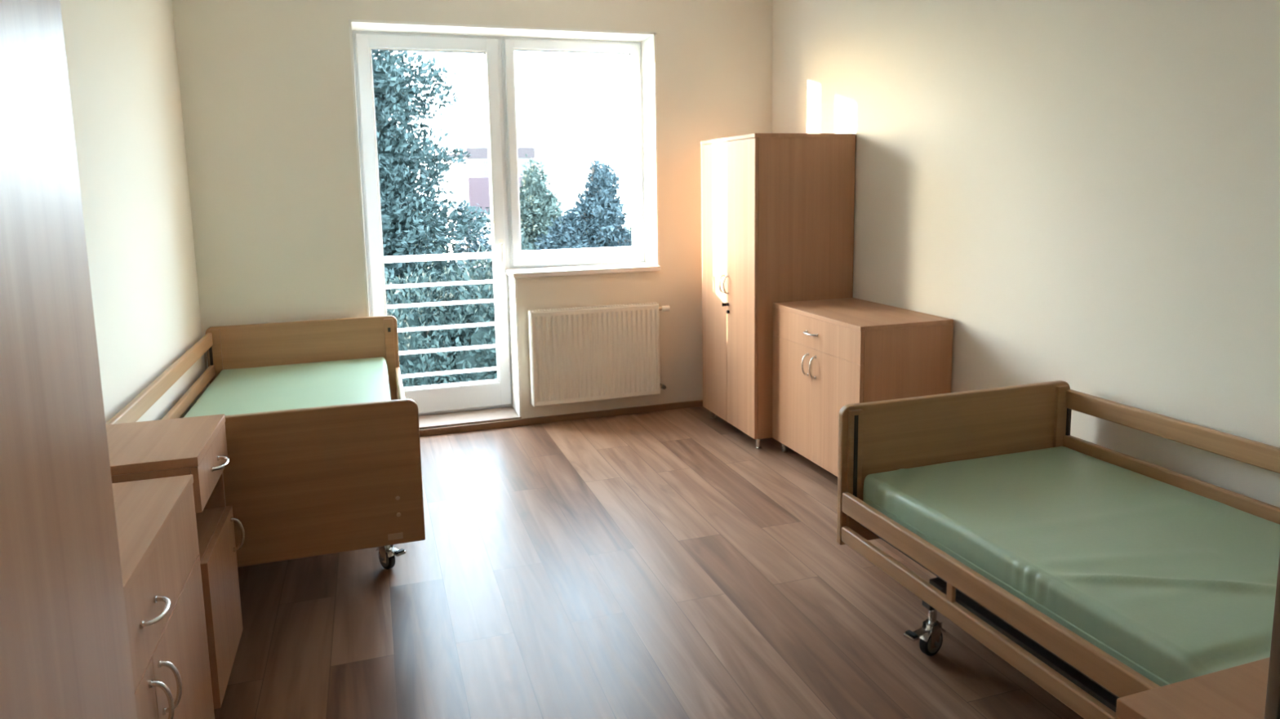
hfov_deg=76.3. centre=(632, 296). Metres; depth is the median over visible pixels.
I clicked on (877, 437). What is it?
hospital bed
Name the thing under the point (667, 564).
floor
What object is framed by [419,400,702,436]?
baseboard
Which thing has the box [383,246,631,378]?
balcony railing
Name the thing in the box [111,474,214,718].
base cabinet
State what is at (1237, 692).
base cabinet
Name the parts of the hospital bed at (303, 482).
rail, rail, headboard, footboard, label plate, rail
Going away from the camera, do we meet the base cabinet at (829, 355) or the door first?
the base cabinet at (829, 355)
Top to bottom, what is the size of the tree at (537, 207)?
5.404 m
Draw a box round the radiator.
[528,302,670,407]
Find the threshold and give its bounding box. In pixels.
[418,406,521,429]
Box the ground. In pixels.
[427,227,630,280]
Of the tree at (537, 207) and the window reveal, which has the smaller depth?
the window reveal
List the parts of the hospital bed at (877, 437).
headboard, rail, bed frame, rail, rail, rail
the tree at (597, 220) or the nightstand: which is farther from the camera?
the tree at (597, 220)
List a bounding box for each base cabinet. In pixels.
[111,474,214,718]
[772,297,953,476]
[1115,657,1270,718]
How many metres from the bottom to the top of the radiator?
0.597 m
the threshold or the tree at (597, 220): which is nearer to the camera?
the threshold
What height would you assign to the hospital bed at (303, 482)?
0.764 m
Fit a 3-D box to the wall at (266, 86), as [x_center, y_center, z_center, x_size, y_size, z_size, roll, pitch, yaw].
[-0.799,-0.508,5.172,3.497,2.840,0.466,-4,8,-18]
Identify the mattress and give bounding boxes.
[183,356,391,417]
[862,446,1279,686]
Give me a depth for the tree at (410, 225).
12.49 m
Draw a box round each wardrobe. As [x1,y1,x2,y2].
[0,0,137,718]
[700,133,855,448]
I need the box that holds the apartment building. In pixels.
[452,147,534,267]
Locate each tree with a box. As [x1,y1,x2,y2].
[364,50,492,323]
[447,200,492,298]
[488,154,565,261]
[533,158,631,265]
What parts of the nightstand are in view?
panel, drawer, handle, door, handle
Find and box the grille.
[528,302,658,313]
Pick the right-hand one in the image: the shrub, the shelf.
the shrub
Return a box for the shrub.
[384,222,542,387]
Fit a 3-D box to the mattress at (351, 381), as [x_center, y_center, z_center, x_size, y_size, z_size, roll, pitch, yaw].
[-1.541,0.565,3.673,0.882,0.169,1.975,-4,8,-18]
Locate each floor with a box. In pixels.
[213,406,1084,718]
[404,378,497,387]
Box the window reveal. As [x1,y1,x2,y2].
[348,19,659,417]
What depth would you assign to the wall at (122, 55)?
3.34 m
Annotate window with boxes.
[500,36,660,278]
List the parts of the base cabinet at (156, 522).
door, panel, handle, drawer, handle, handle, door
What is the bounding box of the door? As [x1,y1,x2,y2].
[351,31,512,415]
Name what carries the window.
in the wall at (266, 86)
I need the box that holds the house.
[436,154,471,262]
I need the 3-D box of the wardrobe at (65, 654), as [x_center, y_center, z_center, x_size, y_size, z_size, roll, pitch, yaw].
[-0.810,0.535,0.639,0.590,1.742,0.900,-4,8,-18]
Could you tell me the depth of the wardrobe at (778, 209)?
4.50 m
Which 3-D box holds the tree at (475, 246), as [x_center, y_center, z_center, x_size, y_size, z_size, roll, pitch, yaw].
[-3.657,0.330,19.526,2.452,5.411,1.610,-4,8,-18]
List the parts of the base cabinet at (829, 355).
door, handle, handle, handle, drawer, door, panel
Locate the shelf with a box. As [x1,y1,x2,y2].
[195,506,225,563]
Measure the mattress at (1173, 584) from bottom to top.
0.170 m
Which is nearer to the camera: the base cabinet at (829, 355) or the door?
the base cabinet at (829, 355)
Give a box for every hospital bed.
[105,315,425,569]
[836,380,1279,718]
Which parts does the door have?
handle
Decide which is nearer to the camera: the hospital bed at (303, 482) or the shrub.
the hospital bed at (303, 482)
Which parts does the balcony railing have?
rail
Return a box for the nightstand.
[106,413,244,709]
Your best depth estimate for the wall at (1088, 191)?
3.11 m
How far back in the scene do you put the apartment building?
44.15 m
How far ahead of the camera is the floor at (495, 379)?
6.19 m
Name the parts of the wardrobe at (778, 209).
door, handle, handle, door, panel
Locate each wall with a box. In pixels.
[59,0,207,423]
[172,0,772,429]
[772,0,1279,507]

